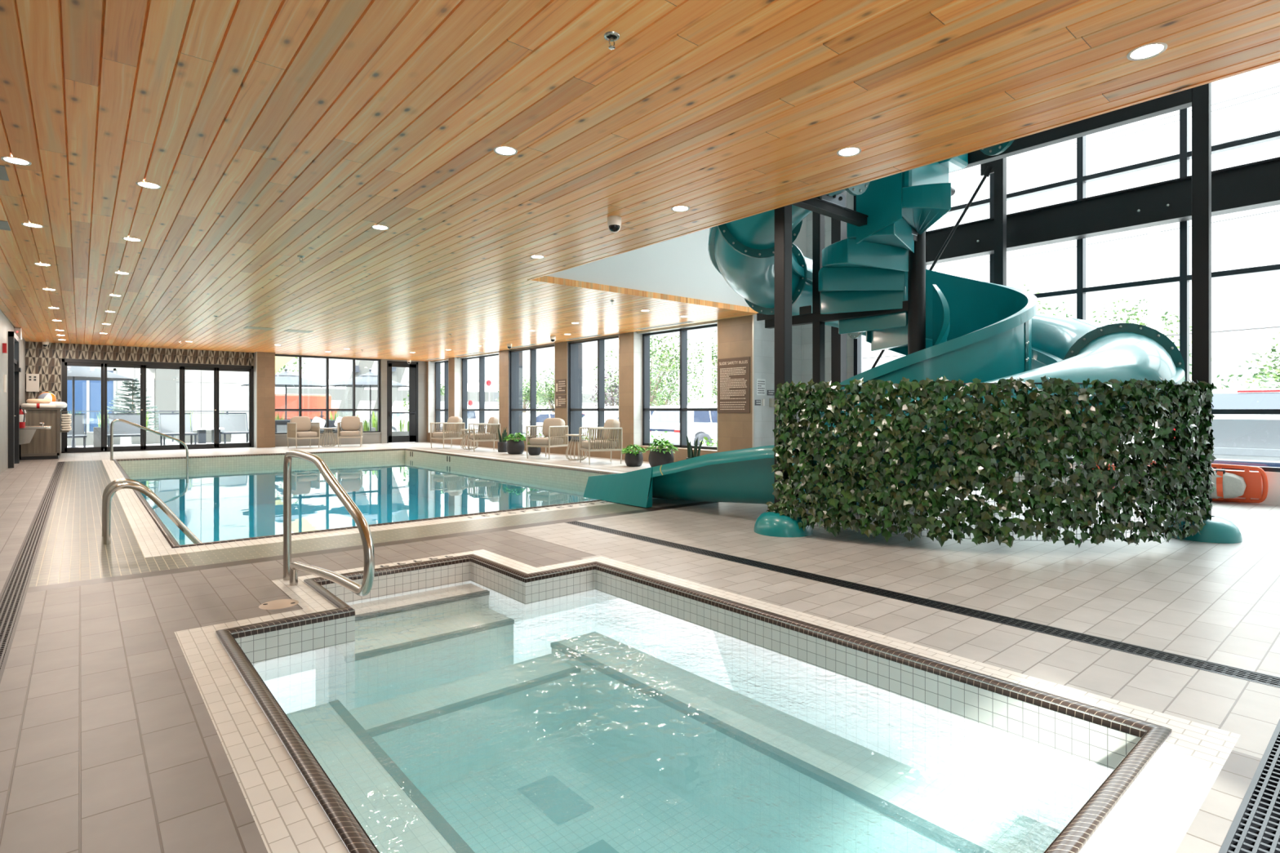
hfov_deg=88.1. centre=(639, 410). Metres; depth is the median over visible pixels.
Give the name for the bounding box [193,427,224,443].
table
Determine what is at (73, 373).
patio umbrella
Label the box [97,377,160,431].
spruce tree
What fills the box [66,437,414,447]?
patio slab
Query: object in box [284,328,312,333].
access panel
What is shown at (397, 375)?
column
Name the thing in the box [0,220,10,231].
speaker panel
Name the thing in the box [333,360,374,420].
column
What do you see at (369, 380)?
patio umbrella
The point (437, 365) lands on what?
window
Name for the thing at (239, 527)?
swimming pool
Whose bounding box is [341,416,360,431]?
cushion
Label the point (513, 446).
potted plant
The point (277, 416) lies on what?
planter box
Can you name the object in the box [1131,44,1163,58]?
diffuser
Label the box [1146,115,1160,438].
utility pole
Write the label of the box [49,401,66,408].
ring
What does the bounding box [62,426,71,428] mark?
folded towel
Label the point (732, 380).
print
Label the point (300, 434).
seat cushion
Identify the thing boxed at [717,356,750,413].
sign
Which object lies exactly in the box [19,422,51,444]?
fountain
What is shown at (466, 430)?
side table
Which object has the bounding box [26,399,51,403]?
ring
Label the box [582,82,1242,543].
water slide
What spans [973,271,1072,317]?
tree
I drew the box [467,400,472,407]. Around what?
road sign
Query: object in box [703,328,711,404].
utility pole
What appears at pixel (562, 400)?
print
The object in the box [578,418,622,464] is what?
armchair
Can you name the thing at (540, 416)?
car
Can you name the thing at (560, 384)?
notice sign
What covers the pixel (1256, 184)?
steel beam
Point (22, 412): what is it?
fire extinguisher
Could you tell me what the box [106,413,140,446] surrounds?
sun lounger
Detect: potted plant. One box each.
[502,432,525,454]
[528,441,541,455]
[620,444,646,466]
[644,438,678,466]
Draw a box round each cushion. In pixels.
[289,416,311,431]
[297,431,317,437]
[338,431,360,436]
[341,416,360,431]
[432,431,459,437]
[446,416,462,431]
[470,433,495,439]
[486,417,498,433]
[528,437,563,444]
[542,417,564,437]
[581,440,616,448]
[602,418,619,440]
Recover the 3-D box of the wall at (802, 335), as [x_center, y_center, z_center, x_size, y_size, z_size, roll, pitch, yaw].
[3.013,-2.400,12.164,1.580,7.000,1.430,0,0,-40]
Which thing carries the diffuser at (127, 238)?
attached to the recessed light at (132, 239)
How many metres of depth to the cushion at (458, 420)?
19.50 m
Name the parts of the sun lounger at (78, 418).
backrest, leg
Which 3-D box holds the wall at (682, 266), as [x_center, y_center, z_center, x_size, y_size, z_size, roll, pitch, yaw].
[3.692,-3.865,7.516,6.550,4.069,9.100,0,0,-40]
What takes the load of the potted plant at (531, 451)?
on the floor
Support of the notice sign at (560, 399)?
attached to the wall at (735, 335)
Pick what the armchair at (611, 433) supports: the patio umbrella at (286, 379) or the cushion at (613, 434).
the cushion at (613, 434)
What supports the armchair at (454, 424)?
on the floor
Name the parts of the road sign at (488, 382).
plate, post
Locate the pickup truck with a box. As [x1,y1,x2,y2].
[1168,387,1279,466]
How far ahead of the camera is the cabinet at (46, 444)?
14.91 m
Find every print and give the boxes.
[558,396,565,405]
[720,367,746,399]
[720,401,746,409]
[757,381,764,393]
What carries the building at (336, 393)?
on the ground
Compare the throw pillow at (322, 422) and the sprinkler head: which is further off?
the throw pillow at (322, 422)
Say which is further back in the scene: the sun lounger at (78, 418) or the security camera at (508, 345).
the sun lounger at (78, 418)
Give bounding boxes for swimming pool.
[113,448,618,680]
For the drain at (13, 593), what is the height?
0.051 m
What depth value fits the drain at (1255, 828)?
1.81 m
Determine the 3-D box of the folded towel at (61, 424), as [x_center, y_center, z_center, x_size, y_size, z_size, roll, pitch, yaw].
[-13.526,0.333,15.566,0.170,0.056,0.420,0,0,-40]
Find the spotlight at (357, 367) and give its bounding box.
[355,365,359,372]
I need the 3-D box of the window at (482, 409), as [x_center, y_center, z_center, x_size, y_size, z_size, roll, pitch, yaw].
[-4.835,-0.472,20.711,0.170,2.485,3.020,0,0,-40]
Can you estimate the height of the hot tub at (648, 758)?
1.018 m
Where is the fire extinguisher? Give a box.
[19,404,26,428]
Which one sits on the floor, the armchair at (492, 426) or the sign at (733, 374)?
the armchair at (492, 426)
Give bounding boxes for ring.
[21,403,56,408]
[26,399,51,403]
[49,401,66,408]
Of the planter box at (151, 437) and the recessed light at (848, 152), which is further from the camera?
the planter box at (151, 437)
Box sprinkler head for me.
[604,31,619,49]
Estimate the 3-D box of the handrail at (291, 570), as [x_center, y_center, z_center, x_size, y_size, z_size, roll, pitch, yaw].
[-1.780,0.672,3.695,0.048,0.855,1.648,0,0,-40]
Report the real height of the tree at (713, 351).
6.929 m
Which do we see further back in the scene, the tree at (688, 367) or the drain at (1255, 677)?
the tree at (688, 367)
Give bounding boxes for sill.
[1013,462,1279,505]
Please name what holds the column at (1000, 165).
on the floor
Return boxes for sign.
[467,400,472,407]
[486,380,491,413]
[555,378,565,393]
[555,395,565,408]
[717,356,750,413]
[755,378,765,395]
[755,400,760,405]
[767,390,773,395]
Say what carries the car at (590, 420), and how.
on the ground
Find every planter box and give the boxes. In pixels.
[66,409,119,445]
[131,409,159,444]
[176,408,231,443]
[248,411,284,440]
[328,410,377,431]
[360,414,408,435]
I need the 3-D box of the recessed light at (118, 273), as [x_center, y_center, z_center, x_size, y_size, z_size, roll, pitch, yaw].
[-6.567,-1.746,8.381,0.160,0.008,0.160,0,0,-40]
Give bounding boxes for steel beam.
[925,156,1279,265]
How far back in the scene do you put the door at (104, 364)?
18.31 m
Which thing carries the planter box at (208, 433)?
on the patio slab
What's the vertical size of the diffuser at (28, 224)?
0.001 m
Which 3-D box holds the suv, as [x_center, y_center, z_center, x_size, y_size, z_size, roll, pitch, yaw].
[2.609,0.701,24.421,4.906,1.822,2.260,0,0,-40]
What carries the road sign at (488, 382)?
on the ground
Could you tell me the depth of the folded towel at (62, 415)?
15.42 m
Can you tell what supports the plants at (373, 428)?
on the patio slab
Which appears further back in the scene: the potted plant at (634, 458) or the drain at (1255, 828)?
the potted plant at (634, 458)
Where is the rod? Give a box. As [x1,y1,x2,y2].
[871,160,994,368]
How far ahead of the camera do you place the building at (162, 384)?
28.30 m
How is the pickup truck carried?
on the ground
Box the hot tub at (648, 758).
[215,554,1172,852]
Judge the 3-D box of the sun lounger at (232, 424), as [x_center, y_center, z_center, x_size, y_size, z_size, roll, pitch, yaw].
[-13.699,0.591,22.396,0.900,1.018,1.468,0,0,-40]
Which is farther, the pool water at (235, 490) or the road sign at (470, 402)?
the road sign at (470, 402)
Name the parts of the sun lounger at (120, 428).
seat, backrest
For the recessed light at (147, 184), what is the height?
0.008 m
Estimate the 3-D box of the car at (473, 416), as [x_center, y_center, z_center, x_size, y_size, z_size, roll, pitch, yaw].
[-10.476,0.709,36.734,2.120,1.798,4.720,0,0,33]
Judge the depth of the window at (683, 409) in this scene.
13.94 m
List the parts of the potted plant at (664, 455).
pot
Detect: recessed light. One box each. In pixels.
[0,156,31,165]
[21,222,44,227]
[33,262,51,266]
[41,288,56,290]
[114,271,129,274]
[122,236,142,241]
[135,181,160,189]
[371,224,389,230]
[493,145,517,155]
[530,254,544,258]
[671,205,689,211]
[836,146,861,156]
[1126,42,1167,60]
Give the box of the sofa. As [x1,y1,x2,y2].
[306,416,343,431]
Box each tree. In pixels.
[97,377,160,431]
[275,356,305,374]
[400,372,444,410]
[494,374,546,413]
[526,368,584,412]
[586,370,618,406]
[588,333,693,406]
[649,360,697,406]
[688,330,717,404]
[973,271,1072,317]
[1087,296,1216,382]
[1211,331,1279,389]
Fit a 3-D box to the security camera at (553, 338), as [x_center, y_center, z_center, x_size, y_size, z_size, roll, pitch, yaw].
[-2.037,-1.676,15.481,0.128,0.139,0.127,0,0,0]
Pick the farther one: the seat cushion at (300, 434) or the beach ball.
the seat cushion at (300, 434)
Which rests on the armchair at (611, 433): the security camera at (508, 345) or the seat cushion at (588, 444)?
the seat cushion at (588, 444)
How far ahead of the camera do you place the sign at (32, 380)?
16.66 m
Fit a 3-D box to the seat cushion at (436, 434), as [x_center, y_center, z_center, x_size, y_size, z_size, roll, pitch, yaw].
[-5.688,0.705,19.444,0.600,0.160,0.630,0,0,40]
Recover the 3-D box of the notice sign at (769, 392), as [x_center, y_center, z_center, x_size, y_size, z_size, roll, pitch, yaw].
[2.441,-0.335,12.344,0.200,0.100,0.014,0,0,-40]
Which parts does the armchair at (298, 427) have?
rope panel, leg, rail, seat frame, rope panel, leg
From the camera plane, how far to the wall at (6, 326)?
12.18 m
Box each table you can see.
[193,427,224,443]
[319,427,337,446]
[460,429,478,449]
[565,434,587,460]
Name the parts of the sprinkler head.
spray frame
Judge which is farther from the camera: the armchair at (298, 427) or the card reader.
the armchair at (298, 427)
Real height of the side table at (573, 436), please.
0.569 m
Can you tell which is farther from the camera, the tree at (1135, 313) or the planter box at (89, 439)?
the tree at (1135, 313)
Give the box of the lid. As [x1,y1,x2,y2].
[258,599,298,609]
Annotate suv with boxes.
[649,404,717,446]
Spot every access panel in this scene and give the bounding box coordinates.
[244,326,274,330]
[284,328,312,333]
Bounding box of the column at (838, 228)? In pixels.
[831,191,846,383]
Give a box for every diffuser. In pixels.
[4,157,27,164]
[23,223,41,226]
[124,237,139,240]
[138,182,158,187]
[373,225,386,229]
[496,146,515,154]
[532,255,542,257]
[673,206,687,210]
[839,148,858,155]
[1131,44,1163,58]
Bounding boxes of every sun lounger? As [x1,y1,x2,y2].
[66,413,86,447]
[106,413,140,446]
[158,413,197,444]
[218,413,248,443]
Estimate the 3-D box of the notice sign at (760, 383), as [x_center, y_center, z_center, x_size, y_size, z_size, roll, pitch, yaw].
[2.224,-0.435,12.160,0.250,0.300,0.014,0,0,-40]
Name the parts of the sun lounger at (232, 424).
leg, backrest, seat, leg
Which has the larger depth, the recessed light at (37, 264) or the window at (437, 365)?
the window at (437, 365)
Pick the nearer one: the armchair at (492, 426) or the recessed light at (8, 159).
the recessed light at (8, 159)
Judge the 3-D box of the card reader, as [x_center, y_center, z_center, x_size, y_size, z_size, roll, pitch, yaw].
[-11.479,-0.490,11.953,0.030,0.320,0.080,0,0,-40]
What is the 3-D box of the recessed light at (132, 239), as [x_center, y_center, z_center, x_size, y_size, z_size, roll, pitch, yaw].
[-5.171,-1.746,6.733,0.160,0.008,0.160,0,0,-40]
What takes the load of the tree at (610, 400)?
on the ground
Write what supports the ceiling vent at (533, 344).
in the ceiling
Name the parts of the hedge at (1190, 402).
rail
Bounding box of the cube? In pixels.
[93,426,101,447]
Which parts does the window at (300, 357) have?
sill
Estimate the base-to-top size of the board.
0.464 m
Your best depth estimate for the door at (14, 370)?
12.69 m
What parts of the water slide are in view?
bracket plate, support post, bracket plate, support post, bracket plate, bracket plate, support post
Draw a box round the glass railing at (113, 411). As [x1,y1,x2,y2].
[66,410,474,441]
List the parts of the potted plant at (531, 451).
pot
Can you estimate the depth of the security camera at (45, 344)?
16.70 m
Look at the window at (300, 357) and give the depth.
21.34 m
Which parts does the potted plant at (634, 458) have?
pot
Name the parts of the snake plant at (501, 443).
pot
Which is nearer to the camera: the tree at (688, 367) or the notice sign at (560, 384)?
the notice sign at (560, 384)
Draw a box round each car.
[360,413,403,427]
[391,413,408,431]
[406,407,490,431]
[485,412,554,437]
[582,405,657,439]
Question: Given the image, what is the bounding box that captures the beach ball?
[37,391,56,401]
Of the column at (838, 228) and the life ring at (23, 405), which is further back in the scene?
the life ring at (23, 405)
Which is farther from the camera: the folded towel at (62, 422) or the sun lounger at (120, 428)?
the sun lounger at (120, 428)
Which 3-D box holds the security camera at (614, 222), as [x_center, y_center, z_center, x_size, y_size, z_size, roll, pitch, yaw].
[-0.231,-1.676,5.976,0.128,0.139,0.127,0,0,0]
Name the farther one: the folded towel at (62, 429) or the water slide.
the folded towel at (62, 429)
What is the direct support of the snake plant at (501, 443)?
on the floor
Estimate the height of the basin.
0.075 m
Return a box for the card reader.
[3,374,6,392]
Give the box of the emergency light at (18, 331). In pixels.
[13,327,22,340]
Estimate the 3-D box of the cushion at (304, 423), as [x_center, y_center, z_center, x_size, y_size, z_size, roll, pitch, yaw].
[-10.212,0.400,19.897,0.239,0.460,0.560,0,0,44]
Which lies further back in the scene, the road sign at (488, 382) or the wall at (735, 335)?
the road sign at (488, 382)
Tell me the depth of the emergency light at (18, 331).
13.85 m
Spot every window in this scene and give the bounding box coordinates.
[275,354,380,435]
[435,360,448,431]
[462,353,498,433]
[509,344,554,439]
[568,335,618,441]
[642,324,717,449]
[853,106,1279,471]
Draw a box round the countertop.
[22,408,62,409]
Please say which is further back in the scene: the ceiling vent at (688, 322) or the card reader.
the ceiling vent at (688, 322)
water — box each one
[124,457,597,519]
[269,582,1107,847]
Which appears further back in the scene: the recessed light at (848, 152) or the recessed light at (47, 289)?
the recessed light at (47, 289)
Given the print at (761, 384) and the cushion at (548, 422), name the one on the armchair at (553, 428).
the cushion at (548, 422)
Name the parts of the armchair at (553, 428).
leg, rope panel, rail, seat frame, leg, rope panel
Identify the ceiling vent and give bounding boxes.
[455,351,485,355]
[511,343,537,348]
[565,334,603,339]
[638,320,695,329]
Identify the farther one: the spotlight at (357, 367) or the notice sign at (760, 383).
the spotlight at (357, 367)
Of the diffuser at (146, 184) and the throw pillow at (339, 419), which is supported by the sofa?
the throw pillow at (339, 419)
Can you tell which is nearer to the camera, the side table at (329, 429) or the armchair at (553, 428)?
the armchair at (553, 428)
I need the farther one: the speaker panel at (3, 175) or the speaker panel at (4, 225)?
the speaker panel at (4, 225)
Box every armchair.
[287,416,319,448]
[337,416,362,447]
[430,416,464,448]
[467,417,500,451]
[525,417,568,459]
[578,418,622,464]
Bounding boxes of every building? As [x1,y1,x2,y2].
[66,366,248,440]
[275,364,618,420]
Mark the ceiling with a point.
(271, 133)
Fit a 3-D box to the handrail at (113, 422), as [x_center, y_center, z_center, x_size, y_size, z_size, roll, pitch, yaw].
[-11.148,0.943,15.064,1.437,1.515,0.052,0,0,-40]
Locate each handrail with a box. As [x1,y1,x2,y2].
[102,478,202,542]
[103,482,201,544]
[110,418,188,468]
[283,449,374,596]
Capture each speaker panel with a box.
[0,164,8,181]
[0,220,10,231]
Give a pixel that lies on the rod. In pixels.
(988, 168)
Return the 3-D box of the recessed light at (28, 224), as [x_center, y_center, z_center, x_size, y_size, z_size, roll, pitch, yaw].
[-5.714,-1.746,6.221,0.160,0.008,0.160,0,0,-40]
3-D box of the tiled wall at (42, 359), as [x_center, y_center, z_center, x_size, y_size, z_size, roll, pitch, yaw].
[-13.540,-0.339,18.264,5.037,2.876,0.001,0,0,-40]
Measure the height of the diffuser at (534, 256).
0.001 m
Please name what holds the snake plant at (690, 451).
on the floor
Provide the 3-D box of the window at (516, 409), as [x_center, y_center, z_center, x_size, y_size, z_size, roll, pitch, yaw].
[-2.806,-0.472,18.145,0.429,2.485,2.420,0,0,-40]
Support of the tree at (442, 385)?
on the patio slab
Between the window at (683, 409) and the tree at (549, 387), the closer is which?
the window at (683, 409)
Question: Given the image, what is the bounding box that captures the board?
[1089,460,1267,502]
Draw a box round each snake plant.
[497,426,507,452]
[686,436,703,458]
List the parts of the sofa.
backrest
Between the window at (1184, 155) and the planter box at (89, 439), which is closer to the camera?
the window at (1184, 155)
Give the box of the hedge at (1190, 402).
[765,375,1217,547]
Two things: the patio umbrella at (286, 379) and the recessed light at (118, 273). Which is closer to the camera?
the recessed light at (118, 273)
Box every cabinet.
[21,408,69,460]
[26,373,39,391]
[275,419,289,432]
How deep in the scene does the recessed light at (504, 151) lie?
4.43 m
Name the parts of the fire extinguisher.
valve handle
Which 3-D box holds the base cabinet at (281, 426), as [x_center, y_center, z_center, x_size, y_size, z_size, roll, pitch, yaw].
[-12.351,0.710,22.399,1.100,0.780,0.750,0,0,-40]
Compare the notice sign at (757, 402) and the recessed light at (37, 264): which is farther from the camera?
the notice sign at (757, 402)
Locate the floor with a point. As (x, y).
(127, 724)
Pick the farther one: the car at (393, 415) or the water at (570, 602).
the car at (393, 415)
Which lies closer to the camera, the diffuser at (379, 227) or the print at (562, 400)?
the diffuser at (379, 227)
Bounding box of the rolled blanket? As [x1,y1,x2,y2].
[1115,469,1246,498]
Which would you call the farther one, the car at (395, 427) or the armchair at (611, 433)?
the car at (395, 427)
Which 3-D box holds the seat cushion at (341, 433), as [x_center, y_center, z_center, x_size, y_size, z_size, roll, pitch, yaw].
[-8.949,0.705,20.421,0.600,0.160,0.630,0,0,-20]
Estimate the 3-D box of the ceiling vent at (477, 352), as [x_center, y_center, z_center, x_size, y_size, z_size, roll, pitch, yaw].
[-5.243,-1.743,20.326,0.170,0.010,1.800,0,0,-40]
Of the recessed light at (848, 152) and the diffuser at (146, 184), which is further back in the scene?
the diffuser at (146, 184)
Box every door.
[8,331,21,468]
[61,358,253,453]
[386,360,417,443]
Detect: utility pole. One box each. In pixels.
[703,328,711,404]
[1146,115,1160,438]
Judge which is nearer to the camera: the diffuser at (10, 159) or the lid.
the lid
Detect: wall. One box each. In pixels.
[0,309,25,474]
[25,341,253,453]
[25,342,426,448]
[426,315,752,462]
[546,216,806,306]
[754,191,862,447]
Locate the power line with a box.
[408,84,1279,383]
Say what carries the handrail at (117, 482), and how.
on the floor
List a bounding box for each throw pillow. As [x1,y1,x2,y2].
[311,417,325,427]
[334,416,342,426]
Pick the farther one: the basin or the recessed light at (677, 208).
the basin
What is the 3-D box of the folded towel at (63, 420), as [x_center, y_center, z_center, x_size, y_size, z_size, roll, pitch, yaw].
[-13.510,0.218,15.579,0.170,0.056,0.420,0,0,-40]
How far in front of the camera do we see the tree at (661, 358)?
40.34 m
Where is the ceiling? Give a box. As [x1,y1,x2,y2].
[0,0,1279,361]
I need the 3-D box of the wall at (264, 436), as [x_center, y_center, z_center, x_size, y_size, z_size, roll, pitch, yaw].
[-11.335,-0.450,20.000,11.050,3.100,0.625,0,0,-40]
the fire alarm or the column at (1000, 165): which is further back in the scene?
the fire alarm
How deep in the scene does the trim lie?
12.03 m
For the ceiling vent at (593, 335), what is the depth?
15.70 m
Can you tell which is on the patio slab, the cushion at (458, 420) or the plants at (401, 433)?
the plants at (401, 433)
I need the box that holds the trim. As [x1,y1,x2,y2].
[752,315,754,447]
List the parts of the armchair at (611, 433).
leg, leg, rope panel, seat frame, rail, rope panel, rope panel, leg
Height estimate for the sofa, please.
0.780 m
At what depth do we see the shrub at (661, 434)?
16.61 m
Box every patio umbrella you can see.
[66,365,137,448]
[240,368,325,419]
[328,368,408,431]
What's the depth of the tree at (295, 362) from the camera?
47.05 m
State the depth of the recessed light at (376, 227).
6.29 m
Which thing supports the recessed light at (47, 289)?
in the ceiling
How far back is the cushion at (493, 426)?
18.03 m
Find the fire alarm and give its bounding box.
[2,342,6,353]
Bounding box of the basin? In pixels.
[19,426,51,429]
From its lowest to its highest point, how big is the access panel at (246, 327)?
0.006 m
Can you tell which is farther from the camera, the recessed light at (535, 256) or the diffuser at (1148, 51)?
the recessed light at (535, 256)
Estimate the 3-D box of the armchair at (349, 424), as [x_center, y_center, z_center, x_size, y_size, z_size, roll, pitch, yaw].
[-8.961,0.635,20.454,0.680,0.931,0.740,0,0,-20]
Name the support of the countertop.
on the cabinet at (46, 444)
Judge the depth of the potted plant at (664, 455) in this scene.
12.43 m
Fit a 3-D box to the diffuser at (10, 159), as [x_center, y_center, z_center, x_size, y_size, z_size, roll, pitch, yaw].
[-4.357,-1.744,4.619,0.124,0.001,0.124,0,0,-40]
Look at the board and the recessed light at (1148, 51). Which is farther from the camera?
the board
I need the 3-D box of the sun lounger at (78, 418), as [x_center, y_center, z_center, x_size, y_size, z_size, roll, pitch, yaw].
[-16.608,0.591,19.146,0.900,1.018,1.468,0,0,-40]
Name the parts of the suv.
plate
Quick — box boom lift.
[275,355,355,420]
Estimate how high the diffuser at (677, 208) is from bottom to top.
0.001 m
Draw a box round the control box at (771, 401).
[768,398,774,407]
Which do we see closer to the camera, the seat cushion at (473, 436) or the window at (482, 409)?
the seat cushion at (473, 436)
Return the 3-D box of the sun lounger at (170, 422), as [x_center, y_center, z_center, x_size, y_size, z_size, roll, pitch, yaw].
[-14.756,0.591,21.107,0.900,1.018,1.468,0,0,-40]
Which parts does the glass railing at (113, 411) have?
handrail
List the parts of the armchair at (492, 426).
leg, leg, rope panel, seat frame, rail, rope panel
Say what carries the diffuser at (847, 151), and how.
attached to the recessed light at (848, 152)
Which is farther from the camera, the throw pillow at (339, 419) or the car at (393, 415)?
the car at (393, 415)
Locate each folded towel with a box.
[60,416,70,418]
[60,423,70,426]
[61,413,71,416]
[61,421,71,423]
[61,428,71,431]
[62,418,71,421]
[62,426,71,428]
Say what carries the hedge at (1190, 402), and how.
on the floor
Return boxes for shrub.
[649,430,669,443]
[699,435,717,446]
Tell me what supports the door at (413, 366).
in the wall at (264, 436)
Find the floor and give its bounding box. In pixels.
[0,441,1279,852]
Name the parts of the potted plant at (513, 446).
pot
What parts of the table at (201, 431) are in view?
leg, leg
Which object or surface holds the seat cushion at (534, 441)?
on the armchair at (553, 428)
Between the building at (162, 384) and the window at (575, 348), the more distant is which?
the building at (162, 384)
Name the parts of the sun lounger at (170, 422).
leg, backrest, seat, leg, leg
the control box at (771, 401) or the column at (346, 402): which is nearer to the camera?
the control box at (771, 401)
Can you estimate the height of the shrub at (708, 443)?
0.970 m
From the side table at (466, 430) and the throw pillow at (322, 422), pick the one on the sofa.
the throw pillow at (322, 422)
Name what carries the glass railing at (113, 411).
on the patio slab
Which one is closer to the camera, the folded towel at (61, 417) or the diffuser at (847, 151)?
the diffuser at (847, 151)
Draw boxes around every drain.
[0,461,65,683]
[564,520,1279,688]
[1218,719,1279,852]
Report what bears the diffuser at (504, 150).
attached to the recessed light at (504, 151)
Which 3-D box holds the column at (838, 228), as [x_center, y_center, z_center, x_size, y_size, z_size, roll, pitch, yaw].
[3.555,-2.400,11.817,0.190,7.000,0.190,0,0,-40]
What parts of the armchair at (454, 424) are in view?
leg, rope panel, leg, seat frame, rail, rope panel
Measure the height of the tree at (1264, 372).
5.432 m
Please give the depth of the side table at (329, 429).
20.18 m
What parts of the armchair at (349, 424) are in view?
leg, seat frame, leg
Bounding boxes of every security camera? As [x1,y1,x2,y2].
[42,341,48,346]
[506,343,511,349]
[550,335,555,342]
[607,215,621,232]
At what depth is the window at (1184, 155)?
8.51 m

